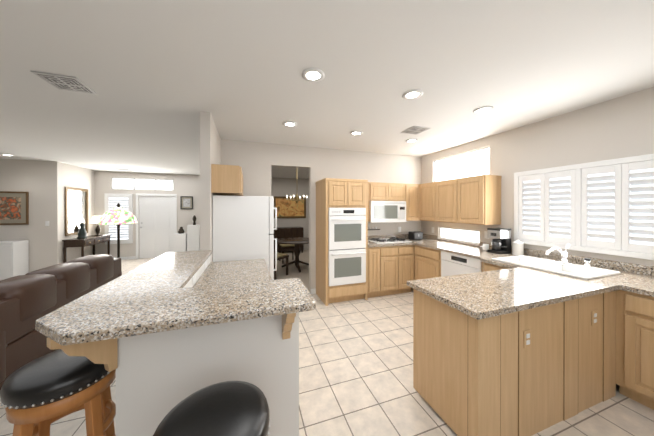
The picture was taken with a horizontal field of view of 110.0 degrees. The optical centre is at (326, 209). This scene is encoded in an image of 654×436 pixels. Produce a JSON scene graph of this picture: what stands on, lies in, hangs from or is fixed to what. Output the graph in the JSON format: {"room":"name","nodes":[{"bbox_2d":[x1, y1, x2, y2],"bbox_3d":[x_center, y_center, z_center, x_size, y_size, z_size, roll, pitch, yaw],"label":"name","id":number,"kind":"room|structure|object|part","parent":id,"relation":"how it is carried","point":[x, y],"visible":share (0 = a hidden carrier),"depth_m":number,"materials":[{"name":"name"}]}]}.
{"room":"kitchen","nodes":[
{"label":"kitchen","id":0,"kind":"room"},
{"bbox_2d":[0,159,60,271],"bbox_3d":[-7.696,0.198,5.133,2.560,2.700,0.120,0,0,-19],"label":"wall","id":1,"kind":"structure","parent":0,"point":[39,181],"depth_m":5.38,"materials":[{"name":"grey paint"}]},
{"bbox_2d":[0,191,28,224],"bbox_3d":[-7.236,-0.032,5.209,0.640,0.760,0.028,0,0,-19],"label":"framed picture","id":2,"kind":"object","parent":1,"relation":"attached to","point":[14,208],"visible":1,"depth_m":5.24,"materials":[{"name":"brown"}]},
{"bbox_2d":[61,163,94,262],"bbox_3d":[-6.766,0.196,6.189,0.120,2.700,1.280,0,0,-19],"label":"wall","id":3,"kind":"structure","parent":0,"point":[73,176],"depth_m":6.09,"materials":[{"name":"grey paint"}]},
{"bbox_2d":[65,187,87,235],"bbox_3d":[-6.656,0.046,6.099,0.028,1.240,0.840,0,0,-19],"label":"mirror","id":4,"kind":"object","parent":3,"relation":"attached to","point":[76,207],"visible":0.98,"depth_m":6.04,"materials":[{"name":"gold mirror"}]},
{"bbox_2d":[95,171,199,258],"bbox_3d":[-5.131,0.192,7.484,3.810,2.700,0.120,0,0,-19],"label":"wall","id":5,"kind":"structure","parent":0,"point":[186,185],"depth_m":7.14,"materials":[{"name":"grey paint"}]},
{"bbox_2d":[109,198,127,239],"bbox_3d":[-6.384,0.278,7.085,0.580,1.430,0.010,0,0,-19],"label":"window","id":6,"kind":"structure","parent":5,"relation":"in","point":[116,226],"depth_m":7.05,"materials":[{"name":"glass"}]},
{"bbox_2d":[113,256,135,259],"bbox_3d":[-6.424,1.499,6.972,0.970,0.090,0.017,0,0,-19],"label":"baseboard","id":7,"kind":"structure","parent":5,"relation":"attached to","point":[131,257],"depth_m":7.06,"materials":[{"name":"white paint"}]},
{"bbox_2d":[104,178,173,243],"bbox_3d":[-5.841,0.033,7.178,1.770,2.020,0.122,0,0,-19],"label":"window shutter","id":8,"kind":"object","parent":5,"relation":"attached to","point":[129,203],"visible":0.65,"depth_m":7.00,"materials":[{"name":"white"}]},
{"bbox_2d":[113,178,172,189],"bbox_3d":[-5.802,-0.797,7.280,1.630,0.360,0.010,0,0,-19],"label":"window","id":9,"kind":"structure","parent":5,"relation":"in","point":[141,184],"depth_m":7.26,"materials":[{"name":"white glass"}]},
{"bbox_2d":[139,196,173,257],"bbox_3d":[-5.443,0.553,7.330,0.950,1.970,0.123,0,0,-19],"label":"door","id":10,"kind":"structure","parent":5,"relation":"in","point":[156,226],"depth_m":7.33,"materials":[{"name":"white"}]},
{"bbox_2d":[136,193,176,258],"bbox_3d":[-5.435,0.518,7.308,1.100,2.050,0.020,0,0,-19],"label":"door frame","id":11,"kind":"structure","parent":5,"relation":"attached to","point":[137,218],"depth_m":7.15,"materials":[{"name":"white wood"}]},
{"bbox_2d":[180,196,192,208],"bbox_3d":[-4.638,-0.223,7.571,0.360,0.430,0.028,0,0,-19],"label":"framed picture","id":12,"kind":"object","parent":5,"relation":"attached to","point":[186,202],"visible":1,"depth_m":7.57,"materials":[{"name":"black"}]},
{"bbox_2d":[200,111,220,261],"bbox_3d":[-2.342,0.198,5.370,0.110,2.700,5.680,0,0,-19],"label":"wall","id":13,"kind":"structure","parent":0,"point":[210,146],"depth_m":2.69,"materials":[{"name":"grey paint"}]},
{"bbox_2d":[211,164,242,195],"bbox_3d":[-1.381,-0.377,3.250,0.338,0.340,0.950,0,0,-19],"label":"upper cabinet","id":14,"kind":"object","parent":13,"relation":"attached to","point":[226,180],"visible":0.88,"depth_m":2.80,"materials":[{"name":"brown wood"}]},
{"bbox_2d":[271,177,308,249],"bbox_3d":[-1.266,0.190,8.588,4.000,2.700,0.120,0,0,-19],"label":"wall","id":15,"kind":"structure","parent":0,"point":[289,187],"depth_m":8.53,"materials":[{"name":"grey paint"}]},
{"bbox_2d":[274,196,305,217],"bbox_3d":[-1.364,-0.080,8.473,1.200,0.800,0.028,0,0,-19],"label":"framed picture","id":16,"kind":"object","parent":15,"relation":"attached to","point":[285,207],"visible":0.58,"depth_m":8.47,"materials":[{"name":"gold metal"}]},
{"bbox_2d":[221,139,420,292],"bbox_3d":[0.099,0.200,4.404,4.110,2.700,0.120,0,0,-19],"label":"wall","id":17,"kind":"structure","parent":0,"point":[255,161],"depth_m":4.24,"materials":[{"name":"grey paint"}]},
{"bbox_2d":[368,183,391,202],"bbox_3d":[0.861,-0.332,4.411,0.611,0.335,0.347,0,0,-19],"label":"upper cabinet","id":18,"kind":"object","parent":17,"relation":"attached to","point":[376,191],"depth_m":4.28,"materials":[{"name":"brown wood"}]},
{"bbox_2d":[369,201,405,222],"bbox_3d":[1.115,0.040,4.462,0.770,0.400,0.413,0,0,-19],"label":"microwave","id":19,"kind":"object","parent":18,"relation":"attached to","point":[387,211],"visible":0.81,"depth_m":4.29,"materials":[{"name":"white"}]},
{"bbox_2d":[392,183,403,200],"bbox_3d":[1.262,-0.333,4.548,0.435,0.335,0.347,0,0,-19],"label":"upper cabinet","id":20,"kind":"object","parent":17,"relation":"attached to","point":[397,188],"depth_m":4.41,"materials":[{"name":"brown wood"}]},
{"bbox_2d":[404,184,419,220],"bbox_3d":[1.646,-0.140,4.656,0.355,0.720,0.391,0,0,-19],"label":"upper cabinet","id":21,"kind":"object","parent":17,"relation":"attached to","point":[411,191],"depth_m":4.51,"materials":[{"name":"brown wood"}]},
{"bbox_2d":[0,258,653,435],"bbox_3d":[-2.720,1.584,2.805,10.720,0.060,10.540,0,0,-19],"label":"floor","id":22,"kind":"structure","parent":0,"point":[355,367],"depth_m":1.98,"materials":[{"name":"tile"}]},
{"bbox_2d":[0,240,28,279],"bbox_3d":[-7.006,1.128,5.079,0.310,0.840,0.392,0,0,-19],"label":"base cabinet","id":23,"kind":"object","parent":22,"relation":"on","point":[14,258],"visible":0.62,"depth_m":4.96,"materials":[{"name":"white"}]},
{"bbox_2d":[0,349,115,435],"bbox_3d":[-1.325,1.157,1.171,0.418,0.806,0.418,0,0,-19],"label":"bar stool","id":24,"kind":"object","parent":22,"relation":"on","point":[39,395],"visible":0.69,"depth_m":1.07,"materials":[{"name":"black leather"}]},
{"bbox_2d":[0,254,121,389],"bbox_3d":[-3.401,1.105,2.540,1.020,0.900,2.080,0,0,-19],"label":"leather sofa","id":25,"kind":"object","parent":22,"relation":"on","point":[28,300],"visible":0.75,"depth_m":2.18,"materials":[{"name":"brown leather"}]},
{"bbox_2d":[62,234,111,262],"bbox_3d":[-6.472,1.145,6.238,0.437,0.800,1.220,0,0,-19],"label":"console table","id":26,"kind":"object","parent":22,"relation":"on","point":[93,240],"visible":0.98,"depth_m":5.85,"materials":[{"name":"brown wood"}]},
{"bbox_2d":[77,222,87,238],"bbox_3d":[-6.401,0.541,5.986,0.200,0.410,0.200,0,0,-19],"label":"statue","id":27,"kind":"object","parent":26,"relation":"on","point":[82,232],"visible":1,"depth_m":5.95,"materials":[{"name":"teal"}]},
{"bbox_2d":[90,216,100,235],"bbox_3d":[-6.566,0.465,6.564,0.350,0.560,0.350,0,0,-19],"label":"table lamp","id":28,"kind":"object","parent":26,"relation":"on","point":[98,229],"depth_m":6.50,"materials":[{"name":"brown metal"}]},
{"bbox_3d":[-6.566,0.285,6.563,0.350,0.200,0.350,0,0,-19],"label":"table lamp shade","id":29,"kind":"part","parent":28,"relation":"part of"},
{"bbox_2d":[116,203,120,257],"bbox_3d":[-3.730,0.716,4.096,0.320,1.670,0.312,0,0,-19],"label":"lamp pole","id":30,"kind":"object","parent":22,"relation":"on","point":[118,238],"visible":0.4,"depth_m":4.08,"materials":[{"name":"brown metal"}]},
{"bbox_2d":[98,207,137,224],"bbox_3d":[-3.730,0.103,4.095,0.540,0.295,0.540,0,0,-19],"label":"lampshade","id":31,"kind":"object","parent":30,"relation":"attached to","point":[118,215],"visible":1,"depth_m":3.95,"materials":[{"name":"multicoloured glass"}]},
{"bbox_2d":[174,233,186,251],"bbox_3d":[-4.654,1.153,7.311,0.320,0.780,0.320,0,0,-19],"label":"pedestal","id":32,"kind":"object","parent":22,"relation":"on","point":[180,240],"depth_m":7.16,"materials":[{"name":"white"}]},
{"bbox_2d":[62,310,310,435],"bbox_3d":[-0.904,1.036,1.898,1.065,1.040,1.819,0,0,-19],"label":"kitchen island","id":33,"kind":"object","parent":22,"relation":"on","point":[164,334],"depth_m":1.22,"materials":[{"name":"white paint"}]},
{"bbox_2d":[35,250,315,349],"bbox_3d":[-0.924,0.497,1.870,1.220,0.040,1.858,0,0,-19],"label":"island countertop","id":34,"kind":"structure","parent":33,"relation":"on","point":[183,290],"depth_m":1.20,"materials":[{"name":"beige stone"}]},
{"bbox_2d":[187,225,199,250],"bbox_3d":[-4.256,1.018,7.351,0.340,1.050,0.340,0,0,-19],"label":"pedestal","id":35,"kind":"object","parent":22,"relation":"on","point":[189,240],"depth_m":7.19,"materials":[{"name":"white"}]},
{"bbox_2d":[153,381,270,435],"bbox_3d":[-0.418,1.158,0.851,0.412,0.806,0.412,0,0,-19],"label":"bar stool","id":36,"kind":"object","parent":22,"relation":"on","point":[233,408],"visible":1,"depth_m":0.85,"materials":[{"name":"black leather"}]},
{"bbox_2d":[213,195,276,279],"bbox_3d":[-1.180,0.688,3.363,0.786,1.730,0.870,0,0,-19],"label":"refrigerator","id":37,"kind":"object","parent":22,"relation":"on","point":[243,228],"visible":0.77,"depth_m":2.94,"materials":[{"name":"white metal"}]},
{"bbox_2d":[276,250,308,289],"bbox_3d":[-0.570,1.543,6.546,4.000,0.004,4.600,0,0,-19],"label":"carpet floor","id":38,"kind":"structure","parent":22,"relation":"on","point":[302,275],"depth_m":5.89,"materials":[{"name":"beige"}]},
{"bbox_2d":[274,235,288,279],"bbox_3d":[-1.211,1.058,5.324,0.460,0.980,0.460,0,0,31],"label":"dining chair","id":39,"kind":"object","parent":38,"relation":"on","point":[280,256],"visible":0.44,"depth_m":5.21,"materials":[{"name":"brown wood"}]},
{"bbox_2d":[279,228,294,263],"bbox_3d":[-1.153,1.054,6.769,0.460,0.980,0.460,0,0,-24],"label":"dining chair","id":40,"kind":"object","parent":38,"relation":"on","point":[286,246],"visible":0.65,"depth_m":6.86,"materials":[{"name":"brown wood"}]},
{"bbox_2d":[273,227,303,252],"bbox_3d":[-1.670,1.091,8.133,1.600,0.900,0.476,0,0,-19],"label":"sideboard","id":41,"kind":"object","parent":38,"relation":"on","point":[298,231],"visible":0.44,"depth_m":8.07,"materials":[{"name":"brown wood"}]},
{"bbox_2d":[277,237,308,271],"bbox_3d":[-0.785,1.171,5.997,1.140,0.750,1.140,0,0,-19],"label":"dining table","id":42,"kind":"object","parent":38,"relation":"on","point":[296,241],"visible":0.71,"depth_m":5.94,"materials":[{"name":"brown wood"}]},
{"bbox_2d":[316,178,367,305],"bbox_3d":[0.246,0.521,4.072,0.766,2.060,0.598,0,0,-19],"label":"tall cabinet","id":43,"kind":"object","parent":22,"relation":"on","point":[339,193],"visible":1,"depth_m":3.83,"materials":[{"name":"brown wood"}]},
{"bbox_2d":[328,208,365,285],"bbox_3d":[0.264,0.609,4.030,0.664,1.277,0.637,0,0,-19],"label":"double oven","id":44,"kind":"object","parent":43,"relation":"in","point":[346,246],"visible":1,"depth_m":3.77,"materials":[{"name":"white metal"}]},
{"bbox_2d":[368,245,413,297],"bbox_3d":[1.074,1.100,4.347,0.967,0.900,0.582,0,0,-19],"label":"base cabinet","id":45,"kind":"object","parent":22,"relation":"on","point":[390,270],"visible":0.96,"depth_m":4.07,"materials":[{"name":"brown wood"}]},
{"bbox_2d":[368,234,407,247],"bbox_3d":[1.048,0.585,4.341,0.915,0.126,0.607,0,0,-19],"label":"countertop","id":46,"kind":"structure","parent":45,"relation":"on","point":[370,244],"depth_m":4.16,"materials":[{"name":"stone"}]},
{"bbox_2d":[368,237,411,243],"bbox_3d":[1.165,0.582,4.377,0.750,0.052,0.460,0,0,-19],"label":"gas cooktop","id":47,"kind":"object","parent":46,"relation":"in","point":[385,240],"visible":0.94,"depth_m":4.25,"materials":[{"name":"white metal"}]},
{"bbox_2d":[412,245,440,289],"bbox_3d":[2.024,1.101,4.032,0.667,0.900,0.590,0,0,-19],"label":"base cabinet","id":48,"kind":"object","parent":22,"relation":"on","point":[427,261],"depth_m":3.93,"materials":[{"name":"brown wood"}]},
{"bbox_2d":[400,234,653,296],"bbox_3d":[2.293,0.589,3.027,0.837,0.430,3.897,0,0,-19],"label":"countertop","id":49,"kind":"structure","parent":48,"relation":"on","point":[630,277],"depth_m":2.47,"materials":[{"name":"stone"}]},
{"bbox_2d":[408,231,422,239],"bbox_3d":[1.805,0.526,4.654,0.240,0.162,0.188,0,0,-19],"label":"toaster","id":50,"kind":"object","parent":49,"relation":"on","point":[415,235],"visible":1,"depth_m":4.59,"materials":[{"name":"black plastic"}]},
{"bbox_2d":[480,244,488,250],"bbox_3d":[2.373,0.563,3.448,0.080,0.095,0.121,0,0,-19],"label":"mug","id":51,"kind":"object","parent":49,"relation":"on","point":[485,247],"visible":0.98,"depth_m":3.40,"materials":[{"name":"white ceramic"}]},
{"bbox_2d":[487,228,510,253],"bbox_3d":[2.446,0.439,3.232,0.225,0.345,0.216,0,0,-19],"label":"coffee maker","id":52,"kind":"object","parent":49,"relation":"on","point":[501,242],"visible":1,"depth_m":3.19,"materials":[{"name":"black plastic"}]},
{"bbox_2d":[512,240,523,254],"bbox_3d":[2.586,0.513,3.102,0.128,0.197,0.126,0,0,-19],"label":"canister","id":53,"kind":"object","parent":49,"relation":"on","point":[517,247],"visible":1,"depth_m":3.06,"materials":[{"name":"white ceramic"}]},
{"bbox_2d":[413,289,504,435],"bbox_3d":[0.923,1.107,1.726,0.200,0.900,0.610,0,0,-19],"label":"base cabinet","id":54,"kind":"object","parent":22,"relation":"on","point":[459,358],"depth_m":1.53,"materials":[{"name":"brown wood"}]},
{"bbox_2d":[441,251,481,276],"bbox_3d":[2.219,1.105,3.433,0.643,0.896,0.660,0,0,-19],"label":"dishwasher","id":55,"kind":"object","parent":22,"relation":"on","point":[453,264],"visible":0.27,"depth_m":3.35,"materials":[{"name":"white metal"}]},
{"bbox_2d":[505,310,524,435],"bbox_3d":[1.102,1.107,1.775,0.179,0.900,0.589,0,0,-19],"label":"base cabinet","id":56,"kind":"object","parent":22,"relation":"on","point":[515,321],"depth_m":1.52,"materials":[{"name":"brown wood"}]},
{"bbox_2d":[525,300,572,435],"bbox_3d":[1.441,1.106,1.902,0.552,0.900,0.610,0,0,-19],"label":"base cabinet","id":57,"kind":"object","parent":22,"relation":"on","point":[530,372],"depth_m":1.63,"materials":[{"name":"brown wood"}]},
{"bbox_2d":[585,291,612,409],"bbox_3d":[1.991,1.106,2.089,0.460,0.900,0.610,0,0,-19],"label":"base cabinet","id":58,"kind":"object","parent":22,"relation":"on","point":[599,307],"depth_m":1.84,"materials":[{"name":"brown wood"}]},
{"bbox_2d":[407,262,611,319],"bbox_3d":[1.526,0.698,1.934,1.560,0.216,0.680,0,0,-19],"label":"countertop","id":59,"kind":"structure","parent":58,"relation":"on","point":[531,278],"depth_m":1.79,"materials":[{"name":"stone"}]},
{"bbox_2d":[616,290,653,409],"bbox_3d":[2.792,1.107,1.775,0.667,0.900,0.512,0,0,-19],"label":"base cabinet","id":60,"kind":"object","parent":22,"relation":"on","point":[635,346],"depth_m":1.81,"materials":[{"name":"brown wood"}]},
{"bbox_2d":[0,0,653,178],"bbox_3d":[-2.720,-1.186,2.798,10.720,0.080,10.540,0,0,-19],"label":"ceiling","id":61,"kind":"structure","parent":0,"point":[157,76],"depth_m":1.90,"materials":[{"name":"white paint"}]},
{"bbox_2d":[30,71,96,93],"bbox_3d":[-2.350,-1.135,2.068,0.290,0.015,0.300,0,0,-19],"label":"ceiling vent","id":62,"kind":"object","parent":61,"relation":"in","point":[67,83],"depth_m":2.04,"materials":[{"name":"silver metal"}]},
{"bbox_2d":[283,121,296,126],"bbox_3d":[-0.491,-1.140,3.039,0.181,0.011,0.196,0,0,-19],"label":"recessed light","id":63,"kind":"object","parent":61,"relation":"in","point":[284,123],"depth_m":3.02,"materials":[{"name":"white"}]},
{"bbox_2d":[286,194,306,202],"bbox_3d":[-0.785,-0.651,5.992,0.564,0.995,0.494,0,0,-19],"label":"dining chandelier","id":64,"kind":"object","parent":61,"relation":"hanging from","point":[296,199],"visible":0.98,"depth_m":5.97,"materials":[{"name":"white glass"}]},
{"bbox_2d":[302,68,324,81],"bbox_3d":[-0.114,-1.137,1.929,0.188,0.011,0.197,0,0,-19],"label":"recessed light","id":65,"kind":"object","parent":61,"relation":"in","point":[322,76],"depth_m":1.93,"materials":[{"name":"white"}]},
{"bbox_2d":[350,131,362,134],"bbox_3d":[0.437,-1.141,3.395,0.188,0.011,0.169,0,0,-19],"label":"recessed light","id":66,"kind":"object","parent":61,"relation":"in","point":[360,132],"depth_m":3.38,"materials":[{"name":"white"}]},
{"bbox_2d":[402,89,422,99],"bbox_3d":[0.847,-1.138,2.257,0.193,0.011,0.198,0,0,-19],"label":"recessed light","id":67,"kind":"object","parent":61,"relation":"in","point":[415,93],"depth_m":2.27,"materials":[{"name":"white"}]},
{"bbox_2d":[401,126,430,134],"bbox_3d":[1.279,-1.139,3.308,0.280,0.015,0.290,0,0,-19],"label":"ceiling vent","id":68,"kind":"object","parent":61,"relation":"in","point":[414,130],"depth_m":3.28,"materials":[{"name":"silver metal"}]},
{"bbox_2d":[473,106,492,113],"bbox_3d":[1.777,-1.139,2.605,0.195,0.011,0.196,0,0,-19],"label":"recessed light","id":69,"kind":"object","parent":61,"relation":"in","point":[484,109],"depth_m":2.61,"materials":[{"name":"white"}]},
{"bbox_2d":[421,87,653,265],"bbox_3d":[2.298,0.200,4.508,0.120,2.700,10.300,0,0,-19],"label":"wall","id":70,"kind":"structure","parent":0,"point":[620,127],"depth_m":2.74,"materials":[{"name":"grey paint"}]},
{"bbox_2d":[420,181,439,221],"bbox_3d":[2.064,-0.140,4.395,0.386,0.720,0.499,0,0,-19],"label":"upper cabinet","id":71,"kind":"object","parent":70,"relation":"attached to","point":[429,192],"depth_m":4.29,"materials":[{"name":"brown wood"}]},
{"bbox_2d":[398,227,488,238],"bbox_3d":[2.074,0.401,4.054,0.594,0.155,1.814,0,0,-19],"label":"electrical outlets","id":72,"kind":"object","parent":70,"relation":"attached to","point":[485,232],"depth_m":4.67,"materials":[{"name":"white plastic"}]},
{"bbox_2d":[440,180,451,222],"bbox_3d":[2.216,-0.139,4.009,0.347,0.720,0.570,0,0,-19],"label":"upper cabinet","id":73,"kind":"object","parent":70,"relation":"attached to","point":[445,186],"depth_m":3.95,"materials":[{"name":"brown wood"}]},
{"bbox_2d":[434,147,489,243],"bbox_3d":[2.415,-0.212,4.162,0.040,1.575,1.170,0,0,-19],"label":"window frames","id":74,"kind":"structure","parent":70,"relation":"in","point":[441,237],"depth_m":4.12,"materials":[{"name":"white"}]},
{"bbox_2d":[452,175,501,224],"bbox_3d":[2.353,-0.138,3.607,0.347,0.720,0.520,0,0,-19],"label":"upper cabinet","id":75,"kind":"object","parent":70,"relation":"attached to","point":[472,200],"depth_m":3.41,"materials":[{"name":"brown wood"}]},
{"bbox_2d":[524,168,653,244],"bbox_3d":[2.954,-0.025,2.624,0.010,0.870,1.220,0,0,-19],"label":"window","id":76,"kind":"structure","parent":70,"relation":"in","point":[611,233],"depth_m":2.51,"materials":[{"name":"glass"}]},
{"bbox_2d":[514,154,653,259],"bbox_3d":[2.855,-0.025,2.590,0.065,0.980,1.330,0,0,-19],"label":"blinds","id":77,"kind":"object","parent":76,"relation":"attached to","point":[579,216],"visible":0.98,"depth_m":2.51,"materials":[{"name":"white wood"}]}
]}

